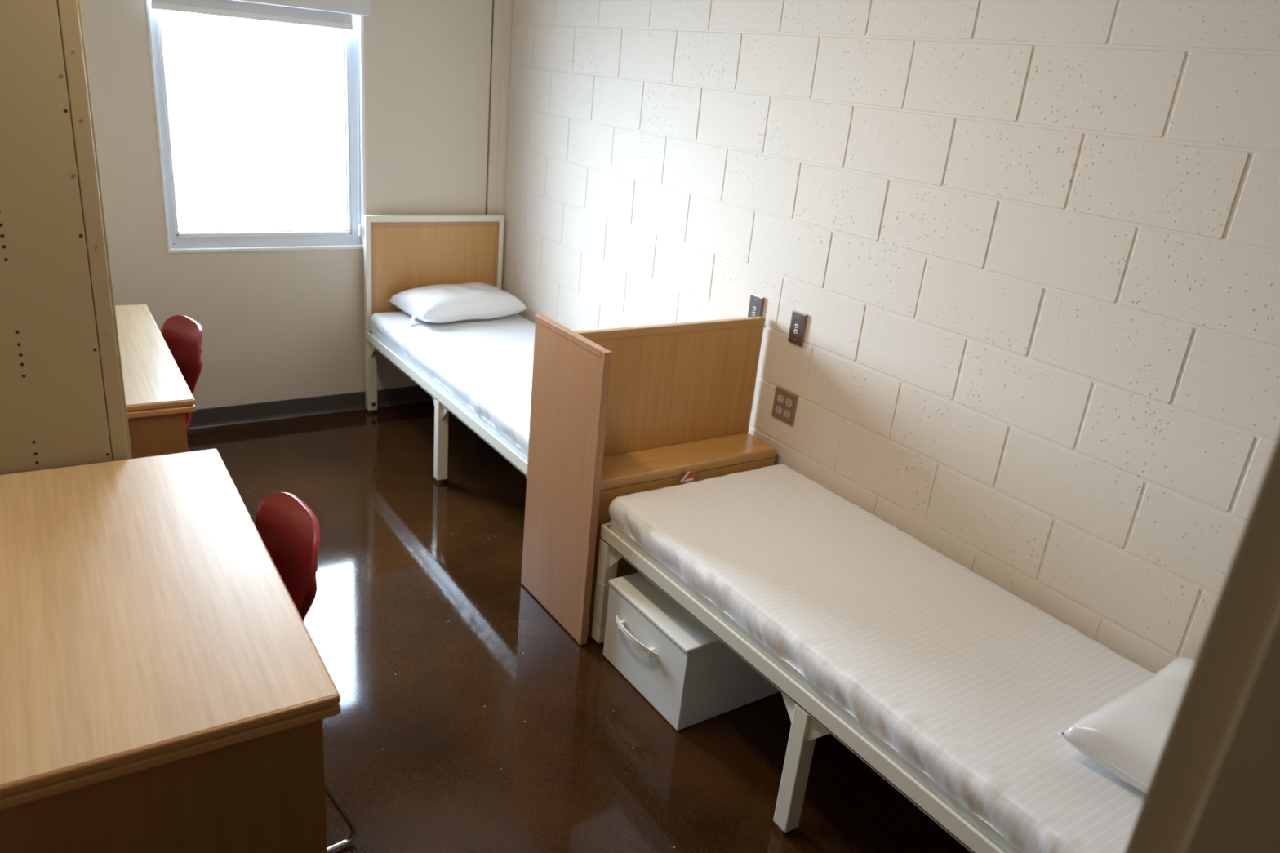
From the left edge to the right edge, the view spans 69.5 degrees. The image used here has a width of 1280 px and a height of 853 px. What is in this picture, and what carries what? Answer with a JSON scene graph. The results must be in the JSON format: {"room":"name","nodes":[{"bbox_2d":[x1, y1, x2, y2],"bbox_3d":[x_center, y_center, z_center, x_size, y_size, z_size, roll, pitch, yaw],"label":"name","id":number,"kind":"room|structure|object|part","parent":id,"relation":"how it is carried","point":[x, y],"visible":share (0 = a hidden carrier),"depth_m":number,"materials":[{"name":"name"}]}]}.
{"room":"dormitory room","nodes":[
{"label":"dormitory room","id":0,"kind":"room"},
{"bbox_2d":[80,0,493,409],"bbox_3d":[-1.960,-1.256,4.307,2.890,2.642,0.070,-9,25,-33],"label":"wall","id":1,"kind":"structure","parent":0,"point":[277,325],"depth_m":4.62,"materials":[{"name":"beige paint"}]},
{"bbox_2d":[145,0,363,253],"bbox_3d":[-1.769,-1.450,4.352,0.936,1.235,0.073,-9,25,-33],"label":"window","id":2,"kind":"structure","parent":1,"relation":"in","point":[237,241],"depth_m":4.47,"materials":[{"name":"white metal"}]},
{"bbox_2d":[151,0,369,247],"bbox_3d":[-1.731,-1.441,4.287,0.950,1.250,0.085,-9,25,-33],"label":"roller blind","id":3,"kind":"object","parent":2,"relation":"attached to","point":[334,14],"visible":1,"depth_m":4.21,"materials":[{"name":"white"}]},
{"bbox_3d":[-1.379,-1.489,4.532,0.012,1.015,0.021,18,24,29],"label":"bead chain","id":4,"kind":"part","parent":3,"relation":"part of","materials":[{"name":"white plastic"}]},
{"bbox_2d":[187,385,432,430],"bbox_3d":[-2.031,-0.065,4.749,2.628,0.100,0.012,-9,25,-33],"label":"baseboard","id":5,"kind":"structure","parent":1,"relation":"attached to","point":[313,406],"depth_m":4.90,"materials":[{"name":"grey plastic"}]},
{"bbox_2d":[485,0,512,215],"bbox_3d":[-0.780,-1.418,5.036,0.098,2.642,0.020,-9,25,-33],"label":"trim","id":6,"kind":"structure","parent":1,"relation":"attached to","point":[502,16],"depth_m":4.92,"materials":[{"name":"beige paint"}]},
{"bbox_2d":[186,400,971,852],"bbox_3d":[-0.934,1.159,2.172,4.460,0.120,6.420,-9,25,-33],"label":"floor","id":7,"kind":"structure","parent":0,"point":[470,720],"depth_m":2.88,"materials":[{"name":"brown concrete"}]},
{"bbox_2d":[0,0,132,475],"bbox_3d":[-1.738,-0.161,2.452,0.630,1.980,0.396,-9,25,-33],"label":"wardrobe","id":8,"kind":"object","parent":7,"relation":"on","point":[63,400],"visible":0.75,"depth_m":2.29,"materials":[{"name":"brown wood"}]},
{"bbox_3d":[-1.413,-0.133,2.465,0.040,1.980,0.034,-9,25,-33],"label":"corner post","id":9,"kind":"part","parent":8,"relation":"part of","materials":[{"name":"brown wood"}]},
{"bbox_3d":[-1.451,-0.201,2.546,0.017,1.880,0.175,-9,25,-33],"label":"door","id":10,"kind":"part","parent":8,"relation":"part of","materials":[{"name":"brown wood"}]},
{"bbox_2d":[115,304,195,458],"bbox_3d":[-2.129,0.095,3.385,0.777,0.762,1.238,-8,25,-32],"label":"desk","id":11,"kind":"object","parent":7,"relation":"on","point":[158,397],"visible":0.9,"depth_m":3.03,"materials":[{"name":"brown wood"}]},
{"bbox_3d":[-1.821,0.324,2.930,0.733,0.722,0.028,-8,25,-32],"label":"panel","id":12,"kind":"part","parent":11,"relation":"part of","materials":[{"name":"brown wood"}]},
{"bbox_2d":[0,448,341,852],"bbox_3d":[-1.244,0.678,2.107,0.777,0.762,1.238,-8,25,-32],"label":"desk","id":13,"kind":"object","parent":7,"relation":"on","point":[164,688],"visible":1,"depth_m":1.74,"materials":[{"name":"laminate"}]},
{"bbox_3d":[-0.936,0.907,1.653,0.733,0.722,0.028,-8,25,-32],"label":"panel","id":14,"kind":"part","parent":13,"relation":"part of","materials":[{"name":"brown wood"}]},
{"bbox_2d":[160,315,202,430],"bbox_3d":[-1.954,0.015,3.544,0.585,0.822,0.530,24,27,39],"label":"desk chair","id":15,"kind":"object","parent":7,"relation":"on","point":[183,335],"visible":0.3,"depth_m":3.58,"materials":[{"name":"red plastic"}]},
{"bbox_2d":[255,492,356,852],"bbox_3d":[-1.054,0.613,2.233,0.530,0.822,0.585,-12,27,-39],"label":"desk chair","id":16,"kind":"object","parent":7,"relation":"on","point":[289,530],"visible":0.2,"depth_m":2.27,"materials":[{"name":"red plastic"}]},
{"bbox_2d":[363,214,527,483],"bbox_3d":[-0.595,-0.289,4.357,0.778,1.066,1.962,-9,25,-33],"label":"bed","id":17,"kind":"object","parent":7,"relation":"on","point":[402,252],"visible":0.45,"depth_m":4.88,"materials":[{"name":"beige wood"}]},
{"bbox_3d":[-1.456,-0.278,4.997,0.050,0.390,0.050,-9,25,-33],"label":"leg","id":18,"kind":"part","parent":17,"relation":"part of","materials":[{"name":"beige metal"}]},
{"bbox_3d":[-1.108,-0.812,5.011,0.717,0.593,0.020,-9,25,-33],"label":"headboard panel","id":19,"kind":"part","parent":17,"relation":"part of","materials":[{"name":"brown wood"}]},
{"bbox_3d":[-1.106,-0.838,5.002,0.775,0.606,0.038,-9,25,-33],"label":"headboard frame","id":20,"kind":"part","parent":17,"relation":"part of","materials":[{"name":"beige metal"}]},
{"bbox_3d":[-0.918,0.060,4.262,0.050,0.390,0.050,-9,25,-33],"label":"leg","id":21,"kind":"part","parent":17,"relation":"part of","materials":[{"name":"beige metal"}]},
{"bbox_3d":[-0.906,-0.151,4.194,0.050,0.053,1.962,-9,25,-33],"label":"rail","id":22,"kind":"part","parent":17,"relation":"part of","materials":[{"name":"beige metal"}]},
{"bbox_2d":[370,311,535,461],"bbox_3d":[-0.581,-0.252,4.362,0.785,0.150,1.907,-9,25,-33],"label":"mattress","id":23,"kind":"object","parent":17,"relation":"on","point":[485,366],"visible":0.45,"depth_m":4.27,"materials":[{"name":"white fabric"}]},
{"bbox_2d":[387,282,528,326],"bbox_3d":[-0.976,-0.664,4.900,0.656,0.155,0.393,-12,27,-39],"label":"pillow","id":24,"kind":"object","parent":23,"relation":"on","point":[440,303],"visible":1,"depth_m":4.79,"materials":[{"name":"white fabric"}]},
{"bbox_2d":[520,314,776,645],"bbox_3d":[0.062,0.138,3.420,0.836,1.070,0.459,-9,25,-33],"label":"divider","id":25,"kind":"object","parent":7,"relation":"on","point":[621,411],"visible":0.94,"depth_m":3.24,"materials":[{"name":"brown wood"}]},
{"bbox_3d":[-0.273,0.187,3.199,0.024,1.062,0.456,-9,25,-33],"label":"panel","id":26,"kind":"part","parent":25,"relation":"part of","materials":[{"name":"brown wood"}]},
{"bbox_3d":[0.077,0.136,3.422,0.808,1.062,0.023,-9,25,-33],"label":"panel","id":27,"kind":"part","parent":25,"relation":"part of","materials":[{"name":"brown wood"}]},
{"bbox_3d":[0.147,0.427,3.374,0.798,0.568,0.022,-9,25,-33],"label":"panel","id":28,"kind":"part","parent":25,"relation":"part of","materials":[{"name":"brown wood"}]},
{"bbox_2d":[680,471,693,482],"bbox_3d":[0.166,0.175,3.228,0.054,0.036,0.008,-9,25,-33],"label":"paper tag","id":29,"kind":"object","parent":25,"relation":"attached to","point":[687,477],"visible":1,"depth_m":3.23,"materials":[{"name":"white"}]},
{"bbox_2d":[603,572,780,730],"bbox_3d":[0.230,0.691,3.102,0.598,0.302,0.444,-9,25,-33],"label":"storage box","id":30,"kind":"object","parent":7,"relation":"on","point":[688,674],"visible":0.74,"depth_m":2.90,"materials":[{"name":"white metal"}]},
{"bbox_3d":[-0.061,0.649,3.020,0.020,0.027,0.016,-9,25,-33],"label":"handle mount","id":31,"kind":"part","parent":30,"relation":"part of","materials":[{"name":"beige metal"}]},
{"bbox_3d":[-0.021,0.673,2.949,0.022,0.018,0.236,-9,25,-33],"label":"handle","id":32,"kind":"part","parent":30,"relation":"part of","materials":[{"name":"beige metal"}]},
{"bbox_3d":[0.009,0.731,2.959,0.007,0.280,0.440,-9,25,-33],"label":"panel","id":33,"kind":"part","parent":30,"relation":"part of","materials":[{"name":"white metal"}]},
{"bbox_3d":[0.033,0.709,2.892,0.020,0.027,0.016,-9,25,-33],"label":"handle mount","id":34,"kind":"part","parent":30,"relation":"part of","materials":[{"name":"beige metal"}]},
{"bbox_3d":[0.254,0.556,3.057,0.572,0.016,0.444,-9,25,-33],"label":"lid","id":35,"kind":"part","parent":30,"relation":"part of","materials":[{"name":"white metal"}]},
{"bbox_2d":[591,523,1004,852],"bbox_3d":[0.709,0.831,2.642,0.779,0.461,1.953,-9,25,-33],"label":"bed","id":36,"kind":"object","parent":7,"relation":"on","point":[811,719],"visible":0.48,"depth_m":2.42,"materials":[{"name":"beige metal"}]},
{"bbox_3d":[-0.120,0.563,3.169,0.050,0.390,0.050,-9,25,-33],"label":"leg","id":37,"kind":"part","parent":36,"relation":"part of","materials":[{"name":"beige metal"}]},
{"bbox_3d":[0.203,0.311,3.289,0.757,0.052,0.050,-9,25,-33],"label":"rail","id":38,"kind":"part","parent":36,"relation":"part of","materials":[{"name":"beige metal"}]},
{"bbox_3d":[0.414,0.899,2.439,0.050,0.390,0.050,-9,25,-33],"label":"leg","id":39,"kind":"part","parent":36,"relation":"part of","materials":[{"name":"beige metal"}]},
{"bbox_2d":[608,464,1155,852],"bbox_3d":[0.743,0.582,2.551,0.791,0.151,1.937,-9,25,-33],"label":"mattress","id":40,"kind":"object","parent":36,"relation":"on","point":[966,685],"visible":0.86,"depth_m":2.41,"materials":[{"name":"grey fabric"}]},
{"bbox_2d":[1058,657,1195,793],"bbox_3d":[1.243,0.677,2.028,0.553,0.143,0.373,-10,26,-36],"label":"pillow","id":41,"kind":"object","parent":40,"relation":"on","point":[1126,736],"visible":0.44,"depth_m":1.97,"materials":[{"name":"white fabric"}]},
{"bbox_2d":[501,0,1279,673],"bbox_3d":[1.017,-0.371,2.795,0.161,2.642,6.270,-9,25,-33],"label":"wall","id":42,"kind":"structure","parent":0,"point":[1029,250],"depth_m":2.71,"materials":[{"name":"beige paint"}]},
{"bbox_2d":[747,293,764,317],"bbox_3d":[0.438,-0.440,3.499,0.015,0.118,0.072,-9,25,-33],"label":"data plate","id":43,"kind":"object","parent":42,"relation":"attached to","point":[756,302],"visible":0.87,"depth_m":3.49,"materials":[{"name":"silver metal"}]},
{"bbox_2d":[771,386,798,426],"bbox_3d":[0.538,-0.076,3.436,0.011,0.117,0.117,-9,25,-33],"label":"power outlet","id":44,"kind":"object","parent":42,"relation":"attached to","point":[784,404],"visible":1,"depth_m":3.43,"materials":[{"name":"brown metal"}]},
{"bbox_2d":[775,405,782,413],"bbox_3d":[0.520,-0.063,3.459,0.001,0.027,0.034,-9,25,-33],"label":"receptacle","id":45,"kind":"object","parent":44,"relation":"attached to","point":[778,408],"depth_m":3.46,"materials":[{"name":"beige plastic"}]},
{"bbox_2d":[777,394,783,403],"bbox_3d":[0.524,-0.104,3.443,0.001,0.027,0.034,-9,25,-33],"label":"receptacle","id":46,"kind":"object","parent":44,"relation":"attached to","point":[780,397],"depth_m":3.44,"materials":[{"name":"beige plastic"}]},
{"bbox_2d":[783,409,790,417],"bbox_3d":[0.545,-0.047,3.424,0.001,0.027,0.034,-9,25,-33],"label":"receptacle","id":47,"kind":"object","parent":44,"relation":"attached to","point":[786,412],"depth_m":3.42,"materials":[{"name":"beige plastic"}]},
{"bbox_2d":[785,398,791,407],"bbox_3d":[0.549,-0.088,3.408,0.001,0.027,0.034,-9,25,-33],"label":"receptacle","id":48,"kind":"object","parent":44,"relation":"attached to","point":[788,401],"depth_m":3.41,"materials":[{"name":"beige plastic"}]},
{"bbox_2d":[787,309,808,346],"bbox_3d":[0.567,-0.355,3.323,0.015,0.118,0.072,-9,25,-33],"label":"data plate","id":49,"kind":"object","parent":42,"relation":"attached to","point":[798,319],"visible":1,"depth_m":3.31,"materials":[{"name":"silver metal"}]},
{"bbox_3d":[0.604,0.358,0.800,2.890,2.642,0.200,-9,25,-33],"label":"wall","id":50,"kind":"structure","parent":0,"visible":0},
{"bbox_2d":[1124,433,1279,852],"bbox_3d":[0.070,0.654,0.537,1.043,2.180,0.212,-9,25,-33],"label":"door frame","id":51,"kind":"structure","parent":50,"relation":"in","point":[1214,787],"depth_m":0.70,"materials":[{"name":"beige metal"}]}
]}

